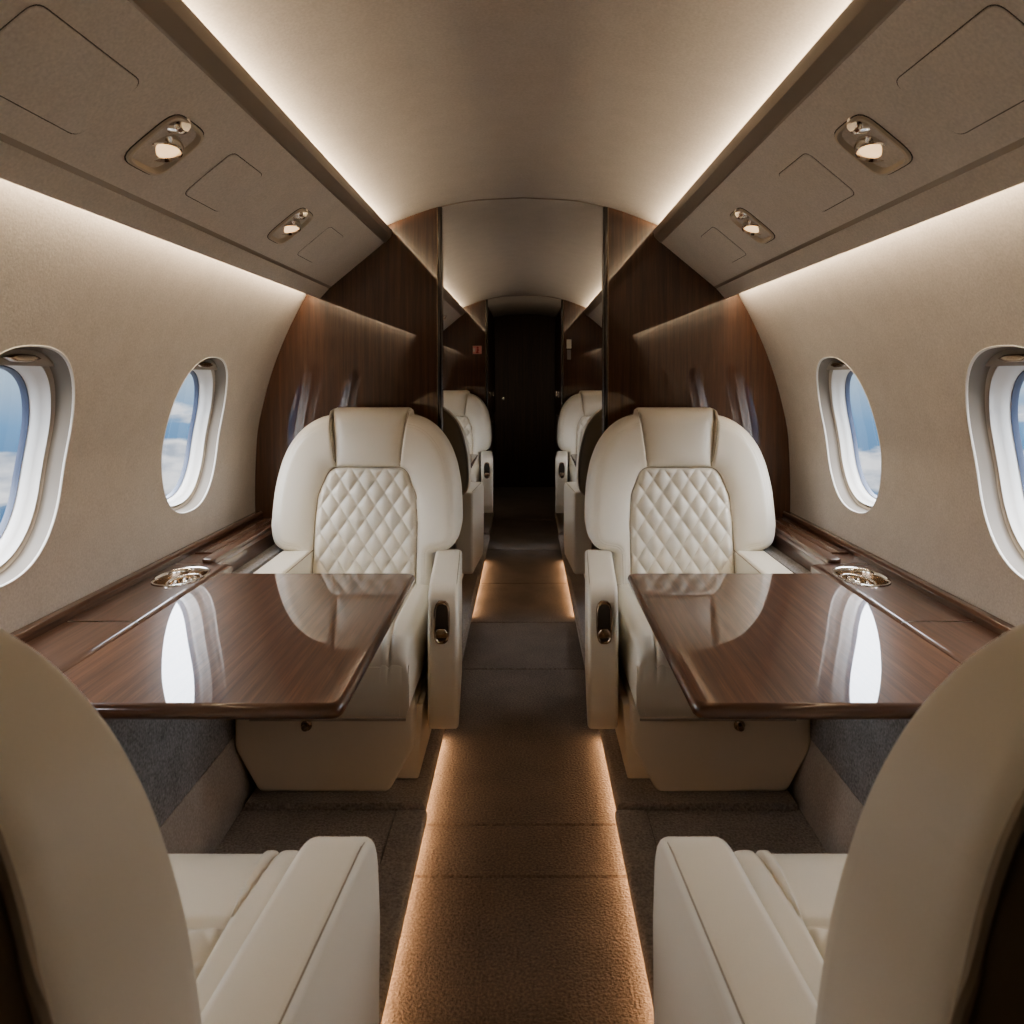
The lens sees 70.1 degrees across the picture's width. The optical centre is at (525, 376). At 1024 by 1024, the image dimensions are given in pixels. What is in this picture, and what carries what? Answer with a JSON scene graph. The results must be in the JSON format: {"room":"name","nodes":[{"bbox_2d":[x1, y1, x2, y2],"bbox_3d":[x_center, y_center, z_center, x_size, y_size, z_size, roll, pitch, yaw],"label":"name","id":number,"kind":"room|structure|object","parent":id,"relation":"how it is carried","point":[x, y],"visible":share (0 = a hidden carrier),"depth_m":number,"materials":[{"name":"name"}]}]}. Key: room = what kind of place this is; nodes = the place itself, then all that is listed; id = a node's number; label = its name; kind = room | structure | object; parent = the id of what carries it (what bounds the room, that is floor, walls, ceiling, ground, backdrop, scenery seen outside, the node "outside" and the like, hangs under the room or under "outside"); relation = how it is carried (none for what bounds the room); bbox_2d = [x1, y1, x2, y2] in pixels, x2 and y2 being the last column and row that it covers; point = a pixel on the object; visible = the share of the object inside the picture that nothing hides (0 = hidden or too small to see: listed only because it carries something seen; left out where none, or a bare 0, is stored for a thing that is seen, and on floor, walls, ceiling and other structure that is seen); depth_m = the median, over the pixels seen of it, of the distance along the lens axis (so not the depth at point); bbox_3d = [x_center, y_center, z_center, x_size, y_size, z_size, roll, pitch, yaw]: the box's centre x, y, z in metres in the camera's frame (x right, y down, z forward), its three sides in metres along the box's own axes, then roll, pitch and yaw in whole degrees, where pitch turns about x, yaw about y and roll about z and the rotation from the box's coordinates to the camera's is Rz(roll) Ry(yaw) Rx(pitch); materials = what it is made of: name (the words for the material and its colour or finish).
{"room":"aircraft cabin","nodes":[
{"label":"aircraft cabin","id":0,"kind":"room"},
{"bbox_2d":[0,178,306,633],"bbox_3d":[-0.955,0.100,2.498,0.342,1.200,8.395,0,0,0],"label":"wall","id":1,"kind":"structure","parent":0,"point":[132,312],"depth_m":1.91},
{"bbox_2d":[0,345,74,587],"bbox_3d":[-1.129,0.192,1.555,0.183,0.520,0.416,0,0,0],"label":"window","id":2,"kind":"structure","parent":1,"relation":"in","point":[44,376],"depth_m":1.72,"materials":[{"name":"white plastic"}]},
{"bbox_2d":[0,349,54,365],"bbox_3d":[-1.081,-0.042,1.555,0.020,0.035,0.275,0,0,0],"label":"shade","id":3,"kind":"object","parent":2,"relation":"attached to","point":[14,357],"depth_m":1.57,"materials":[{"name":"beige plastic"}]},
{"bbox_2d":[161,357,227,513],"bbox_3d":[-1.129,0.192,2.440,0.183,0.520,0.416,0,0,0],"label":"window","id":4,"kind":"structure","parent":1,"relation":"in","point":[210,375],"depth_m":2.60,"materials":[{"name":"white plastic"}]},
{"bbox_2d":[193,359,217,369],"bbox_3d":[-1.081,-0.042,2.440,0.020,0.035,0.275,0,0,0],"label":"shade","id":5,"kind":"object","parent":4,"relation":"attached to","point":[207,364],"depth_m":2.46,"materials":[{"name":"beige plastic"}]},
{"bbox_3d":[-1.060,0.597,4.862,0.120,0.082,3.571,0,0,0],"label":"ledge","id":6,"kind":"object","parent":1,"relation":"attached to","visible":0},
{"bbox_2d":[470,454,477,467],"bbox_3d":[-0.677,0.605,5.025,0.637,0.050,0.950,0,0,0],"label":"folding table","id":7,"kind":"object","parent":6,"relation":"attached to","point":[473,457],"visible":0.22,"depth_m":5.20,"materials":[{"name":"brown wood"}]},
{"bbox_2d":[100,544,283,827],"bbox_3d":[-0.990,0.852,2.475,0.249,0.424,8.350,0,0,0],"label":"wall","id":8,"kind":"structure","parent":0,"point":[168,757],"depth_m":1.81,"materials":[{"name":"grey fabric"}]},
{"bbox_2d":[10,511,274,673],"bbox_3d":[-1.016,0.597,0.664,0.209,0.082,4.728,0,0,0],"label":"ledge","id":9,"kind":"object","parent":8,"relation":"on","point":[141,594],"visible":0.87,"depth_m":1.92,"materials":[{"name":"brown wood"}]},
{"bbox_2d":[155,571,205,584],"bbox_3d":[-0.999,0.606,2.115,0.121,0.040,0.180,0,0,0],"label":"cup holder","id":10,"kind":"object","parent":9,"relation":"on","point":[167,577],"depth_m":2.13,"materials":[{"name":"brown metal"}]},
{"bbox_2d":[63,573,414,718],"bbox_3d":[-0.618,0.605,1.728,0.584,0.050,0.875,0,0,0],"label":"folding table","id":11,"kind":"object","parent":9,"relation":"attached to","point":[236,645],"visible":0.81,"depth_m":1.55,"materials":[{"name":"brown wood"}]},
{"bbox_2d":[159,736,256,853],"bbox_3d":[-0.939,1.177,2.475,0.250,0.225,8.350,0,0,0],"label":"lower wall panel","id":12,"kind":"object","parent":8,"relation":"attached to","point":[199,823],"depth_m":1.95,"materials":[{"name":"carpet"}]},
{"bbox_2d":[213,574,466,869],"bbox_3d":[-0.609,1.290,2.475,0.470,0.099,8.350,0,0,0],"label":"floor","id":13,"kind":"structure","parent":0,"point":[252,831],"depth_m":2.01,"materials":[{"name":"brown carpet"}]},
{"bbox_2d":[462,575,478,647],"bbox_3d":[-0.547,1.280,3.900,0.514,0.120,1.200,0,0,0],"label":"trim","id":14,"kind":"structure","parent":13,"relation":"on","point":[469,582],"depth_m":4.04,"materials":[{"name":"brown carpet"}]},
{"bbox_2d":[443,407,483,578],"bbox_3d":[-0.631,0.667,4.240,0.739,1.099,0.851,0,0,0],"label":"seat","id":15,"kind":"object","parent":14,"relation":"on","point":[470,541],"visible":0.09,"depth_m":4.02,"materials":[{"name":"beige leather"}]},
{"bbox_3d":[-0.547,1.280,0.450,0.514,0.120,1.100,0,0,0],"label":"trim","id":16,"kind":"structure","parent":13,"relation":"on","visible":0},
{"bbox_2d":[0,628,379,1023],"bbox_3d":[-0.584,0.667,0.795,0.739,1.099,0.851,0,0,0],"label":"seat","id":17,"kind":"object","parent":16,"relation":"on","point":[100,924],"visible":1,"depth_m":0.51,"materials":[{"name":"beige leather"}]},
{"bbox_2d":[168,850,298,1012],"bbox_3d":[-0.568,0.859,0.873,0.462,0.212,0.696,0,0,0],"label":"seat cushion","id":18,"kind":"object","parent":17,"relation":"on","point":[223,896],"depth_m":1.06,"materials":[{"name":"beige leather"}]},
{"bbox_2d":[484,511,493,534],"bbox_3d":[-0.547,1.280,6.185,0.514,0.120,0.910,0,0,0],"label":"trim","id":19,"kind":"structure","parent":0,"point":[488,517],"depth_m":6.14,"materials":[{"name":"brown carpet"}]},
{"bbox_2d":[443,390,492,512],"bbox_3d":[-0.631,0.667,6.059,0.739,1.099,0.851,0,0,0],"label":"seat","id":20,"kind":"object","parent":19,"relation":"on","point":[469,409],"visible":0.32,"depth_m":6.28,"materials":[{"name":"beige leather"}]},
{"bbox_2d":[471,465,480,481],"bbox_3d":[-0.615,0.859,5.982,0.462,0.212,0.696,0,0,0],"label":"seat cushion","id":21,"kind":"object","parent":20,"relation":"on","point":[476,469],"depth_m":5.94,"materials":[{"name":"beige leather"}]},
{"bbox_2d":[182,0,851,316],"bbox_3d":[-0.014,-0.619,3.478,1.560,0.257,10.355,0,0,0],"label":"ceiling","id":22,"kind":"structure","parent":0,"point":[419,105],"depth_m":1.85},
{"bbox_2d":[0,0,464,330],"bbox_3d":[-0.710,-0.468,2.475,0.308,0.287,8.350,0,0,0],"label":"panel","id":23,"kind":"object","parent":22,"relation":"attached to","point":[180,67],"visible":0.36,"depth_m":1.48,"materials":[{"name":"beige plastic"}]},
{"bbox_2d":[0,4,138,133],"bbox_3d":[-0.710,-0.456,1.110,0.114,0.094,0.273,0,0,0],"label":"access panel","id":24,"kind":"object","parent":23,"relation":"attached to","point":[49,69],"visible":1,"depth_m":1.10,"materials":[{"name":"grey"}]},
{"bbox_2d":[124,114,203,175],"bbox_3d":[-0.715,-0.468,1.440,0.120,0.120,0.145,0,0,0],"label":"light","id":25,"kind":"object","parent":23,"relation":"attached to","point":[170,149],"visible":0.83,"depth_m":1.44,"materials":[{"name":"beige plastic"}]},
{"bbox_2d":[167,118,190,133],"bbox_3d":[-0.690,-0.500,1.422,0.070,0.057,0.056,0,0,0],"label":"air vent","id":26,"kind":"object","parent":25,"relation":"attached to","point":[178,125],"depth_m":1.41,"materials":[{"name":"gold metal"}]},
{"bbox_2d":[185,154,261,210],"bbox_3d":[-0.710,-0.456,1.725,0.114,0.094,0.193,0,0,0],"label":"access panel","id":27,"kind":"object","parent":23,"relation":"attached to","point":[230,178],"visible":1,"depth_m":1.71,"materials":[{"name":"grey"}]},
{"bbox_2d":[267,208,312,243],"bbox_3d":[-0.715,-0.468,2.205,0.120,0.120,0.145,0,0,0],"label":"light","id":28,"kind":"object","parent":23,"relation":"attached to","point":[292,227],"visible":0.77,"depth_m":2.20,"materials":[{"name":"beige plastic"}]},
{"bbox_2d":[293,209,307,218],"bbox_3d":[-0.690,-0.500,2.187,0.070,0.057,0.056,0,0,0],"label":"air vent","id":29,"kind":"object","parent":28,"relation":"attached to","point":[302,213],"depth_m":2.17,"materials":[{"name":"gold metal"}]},
{"bbox_2d":[298,227,342,261],"bbox_3d":[-0.710,-0.456,2.530,0.114,0.094,0.193,0,0,0],"label":"access panel","id":30,"kind":"object","parent":23,"relation":"attached to","point":[330,237],"visible":1,"depth_m":2.52,"materials":[{"name":"grey plastic"}]},
{"bbox_2d":[584,0,1023,326],"bbox_3d":[0.682,-0.468,2.475,0.308,0.287,8.350,0,0,0],"label":"panel","id":31,"kind":"object","parent":22,"relation":"attached to","point":[854,68],"visible":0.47,"depth_m":1.49,"materials":[{"name":"beige plastic"}]},
{"bbox_2d":[701,227,745,261],"bbox_3d":[0.682,-0.456,2.530,0.114,0.094,0.193,0,0,0],"label":"access panel","id":32,"kind":"object","parent":31,"relation":"attached to","point":[713,237],"visible":1,"depth_m":2.52,"materials":[{"name":"grey plastic"}]},
{"bbox_2d":[730,208,774,243],"bbox_3d":[0.687,-0.468,2.205,0.120,0.120,0.145,0,0,0],"label":"light","id":33,"kind":"object","parent":31,"relation":"attached to","point":[749,227],"visible":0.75,"depth_m":2.20,"materials":[{"name":"beige plastic"}]},
{"bbox_2d":[735,209,748,218],"bbox_3d":[0.662,-0.500,2.187,0.070,0.057,0.056,0,0,0],"label":"air vent","id":34,"kind":"object","parent":33,"relation":"attached to","point":[739,213],"depth_m":2.17,"materials":[{"name":"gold metal"}]},
{"bbox_2d":[779,153,853,210],"bbox_3d":[0.682,-0.456,1.725,0.114,0.094,0.193,0,0,0],"label":"access panel","id":35,"kind":"object","parent":31,"relation":"attached to","point":[806,175],"visible":1,"depth_m":1.71,"materials":[{"name":"grey"}]},
{"bbox_2d":[834,114,912,175],"bbox_3d":[0.687,-0.468,1.440,0.120,0.120,0.145,0,0,0],"label":"light","id":36,"kind":"object","parent":31,"relation":"attached to","point":[867,149],"visible":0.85,"depth_m":1.44,"materials":[{"name":"beige plastic"}]},
{"bbox_2d":[847,118,869,133],"bbox_3d":[0.662,-0.500,1.422,0.070,0.057,0.056,0,0,0],"label":"air vent","id":37,"kind":"object","parent":36,"relation":"attached to","point":[854,125],"depth_m":1.41,"materials":[{"name":"gold metal"}]},
{"bbox_2d":[897,4,1023,133],"bbox_3d":[0.682,-0.456,1.110,0.114,0.094,0.273,0,0,0],"label":"access panel","id":38,"kind":"object","parent":31,"relation":"attached to","point":[975,75],"visible":1,"depth_m":1.10,"materials":[{"name":"grey"}]},
{"bbox_2d":[381,487,653,1023],"bbox_3d":[-0.014,1.303,3.478,0.840,0.006,10.355,0,0,0],"label":"floor","id":39,"kind":"structure","parent":0,"point":[520,910],"depth_m":2.04,"materials":[{"name":"carpet"}]},
{"bbox_2d":[488,308,494,487],"bbox_3d":[-0.742,0.298,7.650,0.767,2.000,1.880,0,0,0],"label":"door frame","id":40,"kind":"structure","parent":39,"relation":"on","point":[491,338],"depth_m":7.98,"materials":[{"name":"brown wood"}]},
{"bbox_2d":[555,308,560,458],"bbox_3d":[0.714,0.298,7.650,0.767,2.000,1.880,0,0,0],"label":"door frame","id":41,"kind":"structure","parent":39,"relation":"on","point":[558,317],"depth_m":7.83,"materials":[{"name":"brown wood"}]},
{"bbox_2d":[255,207,789,516],"bbox_3d":[-0.014,0.297,3.053,2.222,2.007,0.058,0,0,0],"label":"wall","id":42,"kind":"structure","parent":0,"point":[374,338],"depth_m":3.03,"materials":[{"name":"brown wood"}]},
{"bbox_2d":[245,729,444,812],"bbox_3d":[-0.547,1.280,2.522,0.514,0.120,0.865,0,0,0],"label":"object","id":43,"kind":"structure","parent":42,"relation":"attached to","point":[405,793],"depth_m":2.12,"materials":[{"name":"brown carpet"}]},
{"bbox_2d":[235,407,462,790],"bbox_3d":[-0.575,0.667,2.479,0.739,1.099,0.851,0,0,0],"label":"seat","id":44,"kind":"object","parent":43,"relation":"on","point":[358,489],"visible":0.71,"depth_m":2.66,"materials":[{"name":"beige leather"}]},
{"bbox_2d":[341,583,428,715],"bbox_3d":[-0.559,0.859,2.402,0.462,0.212,0.696,0,0,0],"label":"seat cushion","id":45,"kind":"object","parent":44,"relation":"on","point":[391,685],"depth_m":2.07,"materials":[{"name":"beige leather"}]},
{"bbox_2d":[378,535,489,1023],"bbox_3d":[-0.327,1.288,2.010,0.089,0.104,7.420,0,0,0],"label":"trim","id":46,"kind":"structure","parent":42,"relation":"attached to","point":[396,872],"depth_m":1.81,"materials":[{"name":"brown carpet"}]},
{"bbox_2d":[439,197,605,206],"bbox_3d":[-0.014,-0.725,3.034,0.695,0.045,0.007,0,0,0],"label":"trim","id":47,"kind":"structure","parent":42,"relation":"attached to","point":[515,197],"depth_m":3.03,"materials":[{"name":"beige wood"}]},
{"bbox_2d":[558,535,656,1008],"bbox_3d":[0.298,1.288,2.010,0.089,0.104,7.420,0,0,0],"label":"trim","id":48,"kind":"structure","parent":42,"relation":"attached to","point":[638,847],"depth_m":1.86,"materials":[{"name":"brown carpet"}]},
{"bbox_2d":[599,729,796,811],"bbox_3d":[0.519,1.280,2.522,0.514,0.120,0.865,0,0,0],"label":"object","id":49,"kind":"structure","parent":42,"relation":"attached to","point":[628,793],"depth_m":2.12,"materials":[{"name":"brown carpet"}]},
{"bbox_2d":[585,407,809,790],"bbox_3d":[0.557,0.667,2.479,0.739,1.099,0.851,0,0,0],"label":"seat","id":50,"kind":"object","parent":49,"relation":"on","point":[668,489],"visible":0.7,"depth_m":2.66,"materials":[{"name":"beige leather"}]},
{"bbox_2d":[617,584,695,715],"bbox_3d":[0.541,0.859,2.402,0.462,0.212,0.696,0,0,0],"label":"seat cushion","id":51,"kind":"object","parent":50,"relation":"on","point":[652,688],"depth_m":2.08,"materials":[{"name":"beige leather"}]},
{"bbox_2d":[443,300,601,465],"bbox_3d":[-0.014,0.297,6.673,2.222,2.007,0.058,0,0,0],"label":"wall","id":52,"kind":"structure","parent":0,"point":[463,369],"depth_m":6.65,"materials":[{"name":"brown wood"}]},
{"bbox_2d":[473,346,481,353],"bbox_3d":[-0.444,-0.247,6.646,0.084,0.076,0.006,0,0,0],"label":"placard","id":53,"kind":"object","parent":52,"relation":"attached to","point":[476,349],"visible":1,"depth_m":6.64,"materials":[{"name":"brown"}]},
{"bbox_2d":[486,295,562,299],"bbox_3d":[-0.014,-0.725,6.654,0.695,0.045,0.007,0,0,0],"label":"trim","id":54,"kind":"structure","parent":52,"relation":"attached to","point":[514,295],"depth_m":6.65,"materials":[{"name":"beige"}]},
{"bbox_2d":[555,511,563,534],"bbox_3d":[0.519,1.280,6.185,0.514,0.120,0.910,0,0,0],"label":"trim","id":55,"kind":"structure","parent":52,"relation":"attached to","point":[559,517],"depth_m":6.15,"materials":[{"name":"brown wood"}]},
{"bbox_2d":[555,390,601,512],"bbox_3d":[0.603,0.667,6.059,0.739,1.099,0.851,0,0,0],"label":"seat","id":56,"kind":"object","parent":55,"relation":"on","point":[577,410],"visible":0.35,"depth_m":6.27,"materials":[{"name":"beige leather"}]},
{"bbox_2d":[568,465,575,481],"bbox_3d":[0.587,0.859,5.982,0.462,0.212,0.696,0,0,0],"label":"seat cushion","id":57,"kind":"object","parent":56,"relation":"on","point":[571,468],"depth_m":5.94,"materials":[{"name":"beige leather"}]},
{"bbox_2d":[567,339,570,359],"bbox_3d":[0.391,-0.250,6.647,0.044,0.184,0.006,0,0,0],"label":"placard","id":58,"kind":"object","parent":52,"relation":"attached to","point":[568,340],"visible":1,"depth_m":6.64,"materials":[{"name":"white"}]},
{"bbox_2d":[494,314,555,486],"bbox_3d":[-0.014,0.277,8.630,2.222,2.047,0.060,0,0,0],"label":"wall","id":59,"kind":"structure","parent":0,"point":[495,318],"depth_m":8.60,"materials":[{"name":"brown wood"}]},
{"bbox_2d":[497,314,551,486],"bbox_3d":[-0.014,0.280,8.598,0.650,2.037,0.085,0,0,0],"label":"door","id":60,"kind":"structure","parent":59,"relation":"in","point":[524,341],"depth_m":8.61,"materials":[{"name":"brown wood"}]},
{"bbox_2d":[581,574,827,853],"bbox_3d":[0.581,1.290,2.475,0.470,0.099,8.350,0,0,0],"label":"floor","id":61,"kind":"structure","parent":0,"point":[774,831],"depth_m":2.01,"materials":[{"name":"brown carpet"}]},
{"bbox_2d":[569,575,584,649],"bbox_3d":[0.519,1.280,3.900,0.514,0.120,1.200,0,0,0],"label":"trim","id":62,"kind":"structure","parent":61,"relation":"on","point":[577,582],"depth_m":4.02,"materials":[{"name":"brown carpet"}]},
{"bbox_2d":[564,408,601,577],"bbox_3d":[0.603,0.667,4.240,0.739,1.099,0.851,0,0,0],"label":"seat","id":63,"kind":"object","parent":62,"relation":"on","point":[577,541],"visible":0.07,"depth_m":4.02,"materials":[{"name":"beige leather"}]},
{"bbox_3d":[0.519,1.280,0.450,0.514,0.120,1.100,0,0,0],"label":"trim","id":64,"kind":"structure","parent":61,"relation":"on","visible":0},
{"bbox_2d":[653,623,1023,1023],"bbox_3d":[0.556,0.667,0.795,0.739,1.099,0.851,0,0,0],"label":"seat","id":65,"kind":"object","parent":64,"relation":"on","point":[921,920],"visible":1,"depth_m":0.50,"materials":[{"name":"beige leather"}]},
{"bbox_2d":[733,850,847,1002],"bbox_3d":[0.540,0.859,0.873,0.462,0.212,0.696,0,0,0],"label":"seat cushion","id":66,"kind":"object","parent":65,"relation":"on","point":[797,892],"depth_m":1.07,"materials":[{"name":"beige leather"}]},
{"bbox_2d":[763,545,940,805],"bbox_3d":[0.962,0.852,2.475,0.249,0.424,8.350,0,0,0],"label":"wall","id":67,"kind":"structure","parent":0,"point":[857,749],"depth_m":1.88,"materials":[{"name":"grey carpet"}]},
{"bbox_2d":[787,739,863,853],"bbox_3d":[0.911,1.177,2.475,0.250,0.225,8.350,0,0,0],"label":"lower wall panel","id":68,"kind":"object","parent":67,"relation":"attached to","point":[829,806],"depth_m":1.97,"materials":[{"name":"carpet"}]},
{"bbox_2d":[771,511,1014,663],"bbox_3d":[0.988,0.597,0.664,0.209,0.082,4.728,0,0,0],"label":"ledge","id":69,"kind":"object","parent":67,"relation":"on","point":[901,595],"visible":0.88,"depth_m":1.97,"materials":[{"name":"brown wood"}]},
{"bbox_2d":[627,573,960,718],"bbox_3d":[0.590,0.605,1.728,0.584,0.050,0.875,0,0,0],"label":"folding table","id":70,"kind":"object","parent":69,"relation":"attached to","point":[735,645],"visible":0.81,"depth_m":1.55,"materials":[{"name":"brown wood"}]},
{"bbox_2d":[836,571,886,584],"bbox_3d":[0.971,0.606,2.115,0.121,0.040,0.180,0,0,0],"label":"cup holder","id":71,"kind":"object","parent":69,"relation":"on","point":[846,577],"depth_m":2.14,"materials":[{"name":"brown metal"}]},
{"bbox_2d":[738,182,1023,626],"bbox_3d":[0.927,0.100,2.498,0.342,1.200,8.395,0,0,0],"label":"wall","id":72,"kind":"structure","parent":0,"point":[908,310],"depth_m":1.93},
{"bbox_2d":[816,357,881,513],"bbox_3d":[1.101,0.192,2.440,0.183,0.520,0.416,0,0,0],"label":"window","id":73,"kind":"structure","parent":72,"relation":"in","point":[833,376],"depth_m":2.60,"materials":[{"name":"white plastic"}]},
{"bbox_2d":[826,359,849,369],"bbox_3d":[1.053,-0.042,2.440,0.020,0.035,0.275,0,0,0],"label":"shade","id":74,"kind":"object","parent":73,"relation":"attached to","point":[831,364],"depth_m":2.46,"materials":[{"name":"beige plastic"}]},
{"bbox_2d":[965,345,1023,579],"bbox_3d":[1.101,0.192,1.555,0.183,0.520,0.416,0,0,0],"label":"window","id":75,"kind":"structure","parent":72,"relation":"in","point":[994,380],"depth_m":1.72,"materials":[{"name":"white plastic"}]},
{"bbox_2d":[986,349,1023,365],"bbox_3d":[1.053,-0.042,1.555,0.020,0.035,0.275,0,0,0],"label":"shade","id":76,"kind":"object","parent":75,"relation":"attached to","point":[998,357],"depth_m":1.59,"materials":[{"name":"beige plastic"}]},
{"bbox_3d":[1.032,0.597,4.862,0.120,0.082,3.571,0,0,0],"label":"ledge","id":77,"kind":"object","parent":72,"relation":"attached to","visible":0},
{"bbox_2d":[570,454,576,466],"bbox_3d":[0.649,0.605,5.025,0.637,0.050,0.950,0,0,0],"label":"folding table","id":78,"kind":"object","parent":77,"relation":"attached to","point":[573,457],"visible":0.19,"depth_m":5.26,"materials":[{"name":"brown wood"}]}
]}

